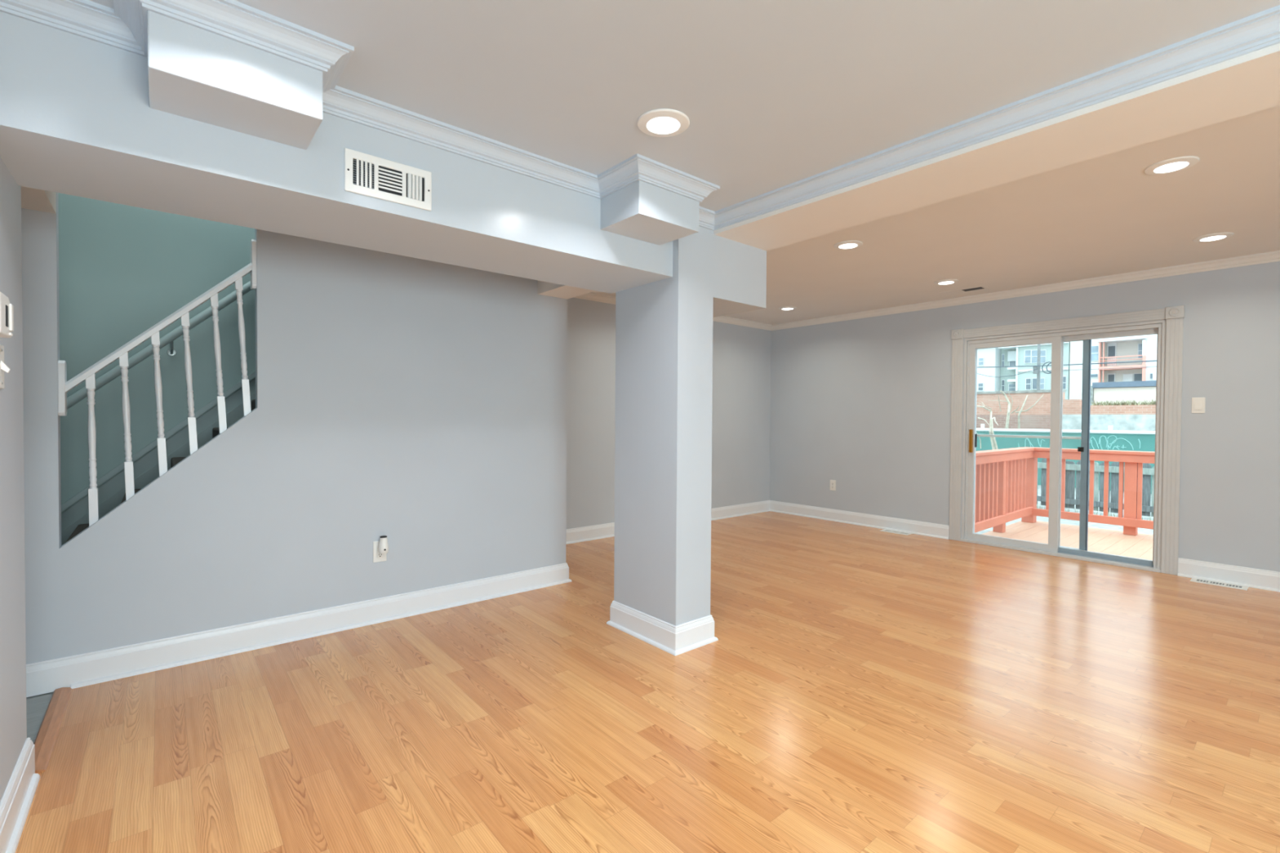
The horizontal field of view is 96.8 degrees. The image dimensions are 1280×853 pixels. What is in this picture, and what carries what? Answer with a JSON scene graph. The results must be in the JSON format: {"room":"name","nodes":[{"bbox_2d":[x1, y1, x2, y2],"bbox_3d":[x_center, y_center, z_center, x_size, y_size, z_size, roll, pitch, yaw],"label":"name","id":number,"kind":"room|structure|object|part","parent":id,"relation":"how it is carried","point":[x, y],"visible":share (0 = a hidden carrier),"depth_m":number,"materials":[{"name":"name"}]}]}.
{"room":"empty living room","nodes":[
{"label":"empty living room","id":0,"kind":"room"},
{"bbox_2d":[0,156,26,802],"bbox_3d":[-0.208,-0.096,-0.374,0.120,2.600,5.700,0,1,-40],"label":"wall","id":1,"kind":"structure","parent":0,"point":[13,719],"depth_m":1.69,"materials":[{"name":"grey paint"}]},
{"bbox_2d":[0,344,10,389],"bbox_3d":[-1.756,-0.165,1.571,0.022,0.122,0.074,0,1,-40],"label":"light switch","id":2,"kind":"object","parent":1,"relation":"attached to","point":[3,366],"visible":1,"depth_m":1.57,"materials":[{"name":"white plastic"}]},
{"bbox_3d":[-1.762,-0.165,1.565,0.006,0.122,0.074,0,1,-40],"label":"plate","id":3,"kind":"part","parent":2,"relation":"part of","materials":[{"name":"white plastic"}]},
{"bbox_2d":[0,291,13,337],"bbox_3d":[-1.684,-0.293,1.495,0.036,0.107,0.145,0,1,-40],"label":"thermostat","id":4,"kind":"object","parent":1,"relation":"attached to","point":[6,308],"visible":1,"depth_m":1.50,"materials":[{"name":"white plastic"}]},
{"bbox_3d":[-1.700,-0.294,1.537,0.006,0.073,0.026,0,1,-40],"label":"door","id":5,"kind":"part","parent":4,"relation":"part of","materials":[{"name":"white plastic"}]},
{"bbox_2d":[0,737,39,852],"bbox_3d":[-0.608,1.139,-0.674,1.191,0.136,5.716,0,1,-40],"label":"baseboard","id":6,"kind":"structure","parent":1,"relation":"attached to","point":[16,801],"depth_m":1.67,"materials":[{"name":"white paint"}]},
{"bbox_2d":[0,0,1279,231],"bbox_3d":[1.025,-1.034,0.272,2.608,0.068,5.128,0,1,-40],"label":"trim","id":7,"kind":"structure","parent":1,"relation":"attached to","point":[125,26],"depth_m":1.83,"materials":[{"name":"white paint"}]},
{"bbox_2d":[21,186,56,213],"bbox_3d":[-2.907,-1.084,1.547,1.761,0.360,0.859,0,1,-40],"label":"ceiling","id":8,"kind":"structure","parent":0,"point":[32,198],"depth_m":2.31,"materials":[{"name":"white paint"}]},
{"bbox_2d":[21,192,567,664],"bbox_3d":[-2.538,-0.041,3.130,4.357,2.550,1.052,0,1,-40],"label":"wall","id":9,"kind":"structure","parent":0,"point":[420,404],"depth_m":3.14,"materials":[{"name":"grey paint"}]},
{"bbox_2d":[57,239,257,527],"bbox_3d":[-2.265,-0.247,2.717,0.720,1.422,0.071,0,1,-40],"label":"stair railing","id":10,"kind":"object","parent":9,"relation":"on","point":[88,375],"visible":1,"depth_m":2.69,"materials":[{"name":"white paint"}]},
{"bbox_3d":[-2.261,-0.497,2.711,0.680,0.692,0.060,0,1,-40],"label":"handrail","id":11,"kind":"part","parent":10,"relation":"part of","materials":[{"name":"white paint"}]},
{"bbox_2d":[26,562,571,697],"bbox_3d":[-2.523,1.066,3.146,4.388,0.136,1.083,0,1,-40],"label":"baseboard","id":12,"kind":"structure","parent":9,"relation":"attached to","point":[77,671],"depth_m":2.94,"materials":[{"name":"white paint"}]},
{"bbox_2d":[373,541,386,562],"bbox_3d":[-1.516,0.728,3.314,0.074,0.122,0.010,0,1,-40],"label":"electrical outlet","id":13,"kind":"object","parent":9,"relation":"attached to","point":[377,557],"visible":0.62,"depth_m":3.30,"materials":[{"name":"white plastic"}]},
{"bbox_2d":[377,552,382,557],"bbox_3d":[-1.514,0.748,3.312,0.034,0.029,0.003,0,1,-40],"label":"receptacle","id":14,"kind":"object","parent":13,"relation":"attached to","point":[379,555],"depth_m":3.31,"materials":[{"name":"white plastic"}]},
{"bbox_2d":[377,535,388,554],"bbox_3d":[-1.486,0.685,3.295,0.055,0.098,0.058,0,1,-40],"label":"plug","id":15,"kind":"object","parent":13,"relation":"attached to","point":[383,545],"visible":1,"depth_m":3.28,"materials":[{"name":"white plastic"}]},
{"bbox_2d":[57,192,771,528],"bbox_3d":[-1.453,-0.635,4.786,8.155,3.700,0.100,0,1,-40],"label":"wall","id":16,"kind":"structure","parent":0,"point":[123,269],"depth_m":3.58,"materials":[{"name":"teal paint"}]},
{"bbox_2d":[66,280,251,408],"bbox_3d":[-2.829,-0.592,3.505,2.433,2.255,0.091,0,1,-40],"label":"wall handrail","id":17,"kind":"object","parent":16,"relation":"attached to","point":[111,375],"visible":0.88,"depth_m":3.42,"materials":[{"name":"grey paint"}]},
{"bbox_2d":[15,511,1279,852],"bbox_3d":[0.988,1.227,1.909,8.160,0.100,7.605,0,1,-40],"label":"floor","id":18,"kind":"structure","parent":0,"point":[860,689],"depth_m":2.23,"materials":[{"name":"brown wood"}]},
{"bbox_2d":[33,687,71,773],"bbox_3d":[-2.262,1.146,2.181,0.057,0.014,0.753,0,1,-40],"label":"threshold strip","id":19,"kind":"object","parent":18,"relation":"on","point":[45,740],"visible":0.75,"depth_m":2.15,"materials":[{"name":"brown wood"}]},
{"bbox_2d":[61,371,255,546],"bbox_3d":[-2.344,-0.056,3.344,2.685,2.496,0.970,0,1,-40],"label":"staircase","id":20,"kind":"structure","parent":18,"relation":"on","point":[112,494],"depth_m":3.43,"materials":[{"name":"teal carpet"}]},
{"bbox_2d":[613,226,713,626],"bbox_3d":[0.122,-0.049,3.169,0.259,2.400,0.517,0,1,-40],"label":"column","id":21,"kind":"structure","parent":18,"relation":"on","point":[663,419],"depth_m":3.01,"materials":[{"name":"grey paint"}]},
{"bbox_2d":[606,600,718,656],"bbox_3d":[0.114,1.083,3.187,0.321,0.136,0.579,0,1,-40],"label":"baseboard","id":22,"kind":"structure","parent":21,"relation":"attached to","point":[682,638],"depth_m":3.02,"materials":[{"name":"white paint"}]},
{"bbox_2d":[880,528,912,535],"bbox_3d":[2.716,1.121,6.031,0.129,0.005,0.300,0,1,-40],"label":"floor vent","id":23,"kind":"object","parent":18,"relation":"in","point":[884,530],"visible":1,"depth_m":6.01,"materials":[{"name":"white metal"}]},
{"bbox_2d":[1190,577,1248,590],"bbox_3d":[4.266,1.160,4.191,0.131,0.005,0.294,0,1,-40],"label":"floor vent","id":24,"kind":"object","parent":18,"relation":"in","point":[1193,580],"visible":1,"depth_m":4.18,"materials":[{"name":"white metal"}]},
{"bbox_2d":[89,0,1279,211],"bbox_3d":[1.009,-1.128,0.290,2.608,0.120,5.178,0,1,-40],"label":"ceiling","id":25,"kind":"structure","parent":0,"point":[773,95],"depth_m":1.71,"materials":[{"name":"white paint"}]},
{"bbox_2d":[636,108,689,137],"bbox_3d":[0.085,-1.095,2.063,0.191,0.015,0.191,0,1,-40],"label":"recessed light","id":26,"kind":"object","parent":25,"relation":"in","point":[651,122],"visible":1,"depth_m":2.04,"materials":[{"name":"white plastic"}]},
{"bbox_2d":[592,105,1279,324],"bbox_3d":[1.042,-1.324,1.934,8.300,0.200,7.655,0,1,-40],"label":"ceiling","id":27,"kind":"structure","parent":0,"point":[1102,215],"depth_m":3.62,"materials":[{"name":"white paint"}]},
{"bbox_2d":[0,11,672,293],"bbox_3d":[-0.936,-1.013,2.317,2.447,0.499,0.526,0,1,-40],"label":"beam","id":28,"kind":"structure","parent":27,"relation":"attached to","point":[77,118],"depth_m":1.89,"materials":[{"name":"grey paint"}]},
{"bbox_2d":[146,9,323,149],"bbox_3d":[-1.156,-1.005,1.632,0.388,0.217,0.258,0,1,-40],"label":"beam","id":29,"kind":"structure","parent":28,"relation":"attached to","point":[194,73],"depth_m":1.56,"materials":[{"name":"grey paint"}]},
{"bbox_2d":[344,147,431,210],"bbox_3d":[-0.885,-0.870,2.013,0.293,0.143,0.010,0,1,-40],"label":"wall register","id":30,"kind":"object","parent":28,"relation":"attached to","point":[365,174],"visible":1,"depth_m":2.01,"materials":[{"name":"white metal"}]},
{"bbox_2d":[600,180,699,245],"bbox_3d":[0.043,-1.013,2.626,0.364,0.217,0.285,0,1,-40],"label":"beam","id":31,"kind":"structure","parent":28,"relation":"attached to","point":[642,211],"depth_m":2.54,"materials":[{"name":"grey paint"}]},
{"bbox_2d":[537,280,595,298],"bbox_3d":[-0.329,-1.098,3.693,0.244,0.365,0.901,0,1,-40],"label":"cross beam","id":32,"kind":"structure","parent":27,"relation":"attached to","point":[544,288],"depth_m":3.88,"materials":[{"name":"white paint"}]},
{"bbox_2d":[778,306,796,310],"bbox_3d":[1.602,-1.279,6.172,0.191,0.015,0.191,0,1,-40],"label":"recessed light","id":33,"kind":"object","parent":27,"relation":"in","point":[786,308],"visible":1,"depth_m":6.13,"materials":[{"name":"white plastic"}]},
{"bbox_2d":[833,240,862,249],"bbox_3d":[1.433,-1.244,3.914,0.191,0.015,0.191,0,1,-40],"label":"recessed light","id":34,"kind":"object","parent":27,"relation":"in","point":[846,245],"visible":1,"depth_m":3.89,"materials":[{"name":"white plastic"}]},
{"bbox_2d":[933,279,958,284],"bbox_3d":[2.666,-1.252,4.950,0.191,0.015,0.191,0,1,-40],"label":"recessed light","id":35,"kind":"object","parent":27,"relation":"in","point":[946,282],"visible":1,"depth_m":4.92,"materials":[{"name":"white plastic"}]},
{"bbox_2d":[939,285,987,295],"bbox_3d":[3.002,-1.262,5.279,0.140,0.002,0.380,0,1,-40],"label":"ceiling vent","id":36,"kind":"object","parent":27,"relation":"in","point":[981,287],"visible":1,"depth_m":5.26,"materials":[{"name":"white metal"}]},
{"bbox_2d":[1143,155,1199,174],"bbox_3d":[2.491,-1.218,2.667,0.191,0.015,0.191,0,1,-40],"label":"recessed light","id":37,"kind":"object","parent":27,"relation":"in","point":[1180,163],"visible":1,"depth_m":2.65,"materials":[{"name":"white plastic"}]},
{"bbox_2d":[1192,231,1234,242],"bbox_3d":[3.727,-1.226,3.699,0.191,0.015,0.191,0,1,-40],"label":"recessed light","id":38,"kind":"object","parent":27,"relation":"in","point":[1218,236],"visible":1,"depth_m":3.67,"materials":[{"name":"white plastic"}]},
{"bbox_2d":[713,43,1279,250],"bbox_3d":[2.043,-1.125,1.439,0.454,0.268,5.603,0,1,-40],"label":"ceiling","id":39,"kind":"structure","parent":0,"point":[1248,83],"depth_m":2.05,"materials":[{"name":"white paint"}]},
{"bbox_2d":[712,232,766,317],"bbox_3d":[0.400,-0.871,3.386,0.457,0.344,0.517,0,1,-40],"label":"header beam","id":40,"kind":"structure","parent":39,"relation":"attached to","point":[740,269],"depth_m":3.20,"materials":[{"name":"grey paint"}]},
{"bbox_2d":[769,261,1279,572],"bbox_3d":[4.153,-0.094,4.583,0.150,2.700,7.655,0,1,-40],"label":"wall","id":41,"kind":"structure","parent":0,"point":[864,405],"depth_m":5.49,"materials":[{"name":"grey paint"}]},
{"bbox_2d":[830,480,835,490],"bbox_3d":[2.271,0.692,6.697,0.010,0.122,0.074,0,1,-40],"label":"electrical outlet","id":42,"kind":"object","parent":41,"relation":"attached to","point":[833,482],"visible":1,"depth_m":6.69,"materials":[{"name":"white plastic"}]},
{"bbox_2d":[565,500,1279,591],"bbox_3d":[2.668,1.098,3.291,3.798,0.136,7.555,0,1,-40],"label":"baseboard","id":43,"kind":"structure","parent":41,"relation":"attached to","point":[1260,579],"depth_m":5.78,"materials":[{"name":"white paint"}]},
{"bbox_2d":[573,250,1279,330],"bbox_3d":[2.684,-1.202,3.255,3.798,0.063,7.555,0,1,-40],"label":"trim","id":44,"kind":"structure","parent":41,"relation":"attached to","point":[1272,256],"depth_m":5.18,"materials":[{"name":"white paint"}]},
{"bbox_2d":[949,305,1184,575],"bbox_3d":[3.703,0.098,5.091,0.186,2.095,1.686,0,1,-40],"label":"door","id":45,"kind":"structure","parent":41,"relation":"in","point":[1170,331],"depth_m":4.97,"materials":[{"name":"white paint"}]},
{"bbox_3d":[3.244,0.142,5.570,0.030,0.225,0.028,0,1,-40],"label":"handle","id":46,"kind":"part","parent":45,"relation":"part of","materials":[{"name":"gold metal"}]},
{"bbox_3d":[3.305,0.139,5.594,0.026,0.130,0.015,0,1,-40],"label":"handle","id":47,"kind":"part","parent":45,"relation":"part of","materials":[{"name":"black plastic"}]},
{"bbox_3d":[3.486,0.156,5.331,0.032,1.924,0.745,0,1,-40],"label":"sliding panel","id":48,"kind":"part","parent":45,"relation":"part of","materials":[{"name":"clear glass"}]},
{"bbox_3d":[3.607,0.156,5.308,0.022,1.910,0.922,0,1,-40],"label":"screen panel","id":49,"kind":"part","parent":45,"relation":"part of","materials":[{"name":"clear glass"}]},
{"bbox_3d":[3.705,1.134,5.112,0.166,0.023,1.474,0,1,-40],"label":"sill","id":50,"kind":"part","parent":45,"relation":"part of","materials":[{"name":"white metal"}]},
{"bbox_3d":[3.941,1.105,4.835,0.006,0.043,0.626,0,1,-40],"label":"rail","id":51,"kind":"part","parent":45,"relation":"part of","materials":[{"name":"grey metal"}]},
{"bbox_3d":[3.950,0.166,4.848,0.033,1.924,0.688,0,1,-40],"label":"fixed panel","id":52,"kind":"part","parent":45,"relation":"part of","materials":[{"name":"clear glass"}]},
{"bbox_2d":[1191,397,1205,413],"bbox_3d":[4.256,-0.162,4.334,0.013,0.120,0.074,0,1,-40],"label":"light switch","id":53,"kind":"object","parent":41,"relation":"attached to","point":[1197,403],"visible":1,"depth_m":4.33,"materials":[{"name":"white plastic"}]},
{"label":"outside","id":54,"kind":"structure","parent":0,"visible":0},
{"bbox_2d":[975,484,1153,534],"bbox_3d":[12.056,1.318,16.738,100.000,0.100,90.000,0,1,-40],"label":"ground","id":55,"kind":"structure","parent":54,"point":[1143,531],"depth_m":8.15,"materials":[{"name":"white concrete"}]},
{"bbox_2d":[976,401,998,449],"bbox_3d":[7.149,0.399,11.691,0.276,1.835,0.462,0,1,-40],"label":"bare tree","id":56,"kind":"object","parent":55,"relation":"on","point":[993,442],"visible":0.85,"depth_m":11.61,"materials":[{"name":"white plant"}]},
{"bbox_2d":[976,414,1050,429],"bbox_3d":[6.054,0.390,19.520,0.380,1.588,13.980,0,1,-40],"label":"brick wall","id":57,"kind":"structure","parent":55,"relation":"on","point":[1027,421],"depth_m":14.73,"materials":[{"name":"brown brick"}]},
{"bbox_2d":[988,390,1044,428],"bbox_3d":[9.190,0.201,13.924,0.271,2.188,1.134,0,1,-40],"label":"bare tree","id":58,"kind":"object","parent":55,"relation":"on","point":[1009,408],"visible":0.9,"depth_m":13.95,"materials":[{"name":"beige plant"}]},
{"bbox_2d":[975,423,1155,493],"bbox_3d":[8.581,0.626,13.139,0.143,1.350,15.000,0,1,-40],"label":"construction fence","id":59,"kind":"object","parent":55,"relation":"on","point":[1109,439],"visible":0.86,"depth_m":12.20,"materials":[{"name":"green fabric"}]},
{"bbox_3d":[9.754,0.655,11.800,0.076,1.350,0.080,0,1,-40],"label":"post","id":60,"kind":"part","parent":59,"relation":"part of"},
{"bbox_2d":[976,391,1155,414],"bbox_3d":[10.769,0.139,16.936,0.300,2.234,28.000,0,1,-40],"label":"brick wall","id":61,"kind":"structure","parent":55,"relation":"on","point":[1070,406],"depth_m":16.06,"materials":[{"name":"brown brick"}]},
{"bbox_2d":[977,389,1065,394],"bbox_3d":[6.750,-1.115,21.692,0.360,0.070,15.508,0,1,-40],"label":"coping","id":62,"kind":"object","parent":61,"relation":"on","point":[1047,390],"visible":0.21,"depth_m":16.46,"materials":[{"name":"grey stone"}]},
{"bbox_2d":[1091,399,1155,405],"bbox_3d":[12.651,-0.632,14.710,0.381,0.160,1.580,0,1,-40],"label":"grass","id":63,"kind":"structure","parent":61,"relation":"on","point":[1130,402],"depth_m":14.74,"materials":[{"name":"green plant"}]},
{"bbox_2d":[981,520,1153,560],"bbox_3d":[5.279,1.328,5.279,2.455,0.150,3.620,0,1,-40],"label":"floor","id":64,"kind":"structure","parent":55,"relation":"on","point":[1113,542],"depth_m":6.30,"materials":[{"name":"beige wood"}]},
{"bbox_2d":[974,447,1155,535],"bbox_3d":[5.247,0.776,5.228,2.335,0.954,3.600,0,1,-40],"label":"deck railing","id":65,"kind":"object","parent":64,"relation":"on","point":[1006,479],"visible":0.62,"depth_m":6.55,"materials":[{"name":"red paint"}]},
{"bbox_3d":[4.181,0.767,6.604,0.100,0.914,0.100,0,1,-40],"label":"post","id":66,"kind":"part","parent":65,"relation":"part of","materials":[{"name":"pink paint"}]},
{"bbox_3d":[4.107,1.066,6.481,2.205,0.090,0.038,0,1,-40],"label":"rail","id":67,"kind":"part","parent":65,"relation":"part of","materials":[{"name":"pink paint"}]},
{"bbox_3d":[4.112,0.352,6.470,2.205,0.090,0.038,0,1,-40],"label":"rail","id":68,"kind":"part","parent":65,"relation":"part of","materials":[{"name":"pink paint"}]},
{"bbox_3d":[4.085,0.289,6.497,2.200,0.035,0.145,0,1,-40],"label":"cap rail","id":69,"kind":"part","parent":65,"relation":"part of","materials":[{"name":"pink paint"}]},
{"bbox_3d":[4.975,0.762,7.261,0.130,0.914,0.130,0,1,-40],"label":"post","id":70,"kind":"part","parent":65,"relation":"part of","materials":[{"name":"pink paint"}]},
{"bbox_3d":[6.063,1.104,5.863,0.038,0.090,3.508,0,1,-40],"label":"rail","id":71,"kind":"part","parent":65,"relation":"part of","materials":[{"name":"pink paint"}]},
{"bbox_3d":[6.076,0.311,5.917,0.165,0.035,3.600,0,1,-40],"label":"cap rail","id":72,"kind":"part","parent":65,"relation":"part of","materials":[{"name":"pink paint"}]},
{"bbox_3d":[6.068,0.375,5.851,0.038,0.090,3.508,0,1,-40],"label":"rail","id":73,"kind":"part","parent":65,"relation":"part of","materials":[{"name":"pink paint"}]},
{"bbox_3d":[5.616,0.779,6.500,0.110,0.914,0.110,0,1,-40],"label":"post","id":74,"kind":"part","parent":65,"relation":"part of","materials":[{"name":"pink paint"}]},
{"bbox_2d":[1036,505,1153,520],"bbox_3d":[6.299,1.283,9.186,0.503,0.130,5.119,0,1,-40],"label":"grass","id":75,"kind":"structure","parent":55,"relation":"on","point":[1037,505],"depth_m":8.63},
{"bbox_2d":[1036,458,1154,516],"bbox_3d":[6.466,0.927,9.341,0.120,0.840,5.310,0,1,-40],"label":"wooden fence","id":76,"kind":"object","parent":55,"relation":"on","point":[1070,466],"visible":0.11,"depth_m":8.70,"materials":[{"name":"grey wood"}]},
{"bbox_3d":[6.479,1.177,9.350,0.050,0.080,5.300,0,1,-40],"label":"rail","id":77,"kind":"part","parent":76,"relation":"part of","materials":[{"name":"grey wood"}]},
{"bbox_3d":[6.483,0.632,9.341,0.050,0.090,5.300,0,1,-40],"label":"rail","id":78,"kind":"part","parent":76,"relation":"part of","materials":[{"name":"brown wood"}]},
{"bbox_2d":[1062,414,1155,431],"bbox_3d":[13.782,0.581,10.342,0.400,1.598,10.020,0,1,-40],"label":"wall","id":79,"kind":"structure","parent":55,"relation":"on","point":[1073,422],"depth_m":13.25,"materials":[{"name":"paint"}]},
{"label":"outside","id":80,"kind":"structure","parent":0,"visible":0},
{"bbox_3d":[27.081,0.624,29.397,40.700,1.091,90.000,0,1,-40],"label":"ground","id":81,"kind":"structure","parent":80,"visible":0},
{"bbox_2d":[977,347,1000,391],"bbox_3d":[22.412,-2.340,35.337,8.150,4.589,2.108,0,1,-40],"label":"house","id":82,"kind":"structure","parent":81,"relation":"on","point":[991,357],"depth_m":32.39,"materials":[{"name":"white paint"}]},
{"bbox_3d":[19.519,-2.271,32.571,0.020,0.395,0.229,0,1,-40],"label":"pane","id":83,"kind":"part","parent":82,"relation":"part of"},
{"bbox_3d":[19.527,-3.725,32.550,0.020,0.374,0.229,0,1,-40],"label":"pane","id":84,"kind":"part","parent":82,"relation":"part of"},
{"bbox_2d":[998,342,1070,399],"bbox_3d":[24.489,-2.201,33.611,9.200,4.730,3.390,0,1,-40],"label":"house","id":85,"kind":"structure","parent":81,"relation":"on","point":[1022,355],"depth_m":30.81,"materials":[{"name":"teal paint"}]},
{"bbox_3d":[20.700,-2.331,32.411,0.020,0.616,0.107,0,1,-40],"label":"pane","id":86,"kind":"part","parent":85,"relation":"part of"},
{"bbox_3d":[20.696,-3.749,32.405,0.020,0.697,0.108,0,1,-40],"label":"pane","id":87,"kind":"part","parent":85,"relation":"part of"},
{"bbox_3d":[20.991,-2.196,32.067,0.020,0.389,0.305,0,1,-40],"label":"pane","id":88,"kind":"part","parent":85,"relation":"part of","materials":[{"name":"glass"}]},
{"bbox_3d":[20.998,-3.557,32.048,0.020,0.268,0.270,0,1,-40],"label":"pane","id":89,"kind":"part","parent":85,"relation":"part of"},
{"bbox_3d":[20.732,-3.002,31.236,0.200,2.884,0.085,0,1,-40],"label":"corner post","id":90,"kind":"part","parent":85,"relation":"part of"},
{"bbox_3d":[21.006,-3.793,30.796,0.020,0.662,0.255,0,1,-40],"label":"pane","id":91,"kind":"part","parent":85,"relation":"part of","materials":[{"name":"glass"}]},
{"bbox_3d":[21.026,-2.300,30.783,0.020,0.566,0.205,0,1,-40],"label":"pane","id":92,"kind":"part","parent":85,"relation":"part of","materials":[{"name":"glass"}]},
{"bbox_3d":[21.243,-2.300,30.527,0.020,0.561,0.282,0,1,-40],"label":"pane","id":93,"kind":"part","parent":85,"relation":"part of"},
{"bbox_3d":[21.223,-3.762,30.539,0.020,0.656,0.299,0,1,-40],"label":"pane","id":94,"kind":"part","parent":85,"relation":"part of","materials":[{"name":"glass"}]},
{"bbox_3d":[21.435,-2.283,30.299,0.020,0.557,0.166,0,1,-40],"label":"pane","id":95,"kind":"part","parent":85,"relation":"part of","materials":[{"name":"glass"}]},
{"bbox_3d":[21.441,-3.730,30.281,0.020,0.651,0.262,0,1,-40],"label":"pane","id":96,"kind":"part","parent":85,"relation":"part of","materials":[{"name":"glass"}]},
{"bbox_3d":[21.466,-3.028,30.302,0.080,0.114,2.236,0,1,-40],"label":"belt trim","id":97,"kind":"part","parent":85,"relation":"part of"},
{"bbox_3d":[22.053,-2.274,29.566,0.020,0.636,0.143,0,1,-40],"label":"pane","id":98,"kind":"part","parent":85,"relation":"part of","materials":[{"name":"glass"}]},
{"bbox_2d":[1032,344,1051,390],"bbox_3d":[18.509,-2.095,25.940,0.385,4.341,0.962,0,1,-40],"label":"utility pole","id":99,"kind":"object","parent":81,"relation":"on","point":[1035,371],"visible":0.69,"depth_m":26.18,"materials":[{"name":"grey wood"}]},
{"bbox_2d":[977,368,1036,377],"bbox_3d":[16.995,-2.642,27.370,0.026,0.577,3.640,0,1,-40],"label":"power line","id":100,"kind":"object","parent":99,"relation":"attached to","point":[1035,369],"visible":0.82,"depth_m":26.82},
{"bbox_2d":[977,360,1156,368],"bbox_3d":[18.465,-2.801,25.626,0.052,0.245,8.193,0,1,-40],"label":"power line","id":101,"kind":"object","parent":99,"relation":"attached to","point":[1153,360],"visible":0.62,"depth_m":25.07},
{"bbox_2d":[1037,366,1153,372],"bbox_3d":[19.637,-2.453,24.240,0.020,0.043,4.559,0,1,-40],"label":"power line","id":102,"kind":"object","parent":99,"relation":"attached to","point":[1144,366],"visible":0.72,"depth_m":23.94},
{"bbox_2d":[1069,333,1157,399],"bbox_3d":[26.961,-2.353,30.680,9.200,4.999,4.193,0,1,-40],"label":"building","id":103,"kind":"structure","parent":81,"relation":"on","point":[1137,348],"depth_m":28.42,"materials":[{"name":"beige"}]},
{"bbox_3d":[22.829,-2.561,28.643,0.020,0.150,0.357,0,1,-40],"label":"pane","id":104,"kind":"part","parent":103,"relation":"part of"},
{"bbox_3d":[22.841,-3.687,28.620,0.020,0.722,0.348,0,1,-40],"label":"pane","id":105,"kind":"part","parent":103,"relation":"part of","materials":[{"name":"glass"}]},
{"bbox_3d":[23.046,-3.236,28.490,0.200,2.203,0.062,0,1,-40],"label":"post","id":106,"kind":"part","parent":103,"relation":"part of","materials":[{"name":"pink paint"}]},
{"bbox_3d":[23.143,-3.223,28.374,0.200,2.194,0.028,0,1,-40],"label":"post","id":107,"kind":"part","parent":103,"relation":"part of","materials":[{"name":"pink paint"}]},
{"bbox_3d":[23.828,-2.334,28.740,0.110,0.718,0.309,0,1,-40],"label":"door","id":108,"kind":"part","parent":103,"relation":"part of","materials":[{"name":"grey"}]},
{"bbox_3d":[23.784,-2.440,28.692,0.020,0.359,0.233,0,1,-40],"label":"pane","id":109,"kind":"part","parent":103,"relation":"part of","materials":[{"name":"grey glass"}]},
{"bbox_3d":[23.837,-3.642,28.719,0.110,1.183,0.351,0,1,-40],"label":"door","id":110,"kind":"part","parent":103,"relation":"part of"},
{"bbox_3d":[23.790,-3.783,28.674,0.020,0.538,0.267,0,1,-40],"label":"pane","id":111,"kind":"part","parent":103,"relation":"part of","materials":[{"name":"grey glass"}]},
{"bbox_3d":[23.569,-3.425,27.868,0.100,0.049,1.647,0,1,-40],"label":"porch rail","id":112,"kind":"part","parent":103,"relation":"part of","materials":[{"name":"pink paint"}]},
{"bbox_3d":[23.569,-3.265,27.869,0.100,0.024,1.647,0,1,-40],"label":"porch rail","id":113,"kind":"part","parent":103,"relation":"part of","materials":[{"name":"pink paint"}]},
{"bbox_3d":[24.229,-2.418,28.225,0.020,0.325,0.345,0,1,-40],"label":"pane","id":114,"kind":"part","parent":103,"relation":"part of","materials":[{"name":"white glass"}]},
{"bbox_3d":[24.472,-2.411,27.938,0.020,0.356,0.285,0,1,-40],"label":"pane","id":115,"kind":"part","parent":103,"relation":"part of","materials":[{"name":"grey glass"}]},
{"bbox_3d":[24.528,-3.711,27.861,0.020,0.669,0.151,0,1,-40],"label":"pane","id":116,"kind":"part","parent":103,"relation":"part of","materials":[{"name":"glass"}]},
{"bbox_3d":[24.120,-3.767,27.197,0.220,0.746,0.108,0,1,-40],"label":"post","id":117,"kind":"part","parent":103,"relation":"part of","materials":[{"name":"white paint"}]},
{"bbox_3d":[24.123,-2.715,27.201,0.220,1.357,0.108,0,1,-40],"label":"post","id":118,"kind":"part","parent":103,"relation":"part of","materials":[{"name":"pink paint"}]},
{"bbox_2d":[1090,380,1156,405],"bbox_3d":[22.115,-0.920,25.330,2.720,2.058,3.350,0,1,-40],"label":"garage","id":119,"kind":"structure","parent":81,"relation":"on","point":[1142,391],"depth_m":24.67,"materials":[{"name":"beige paint"}]}
]}

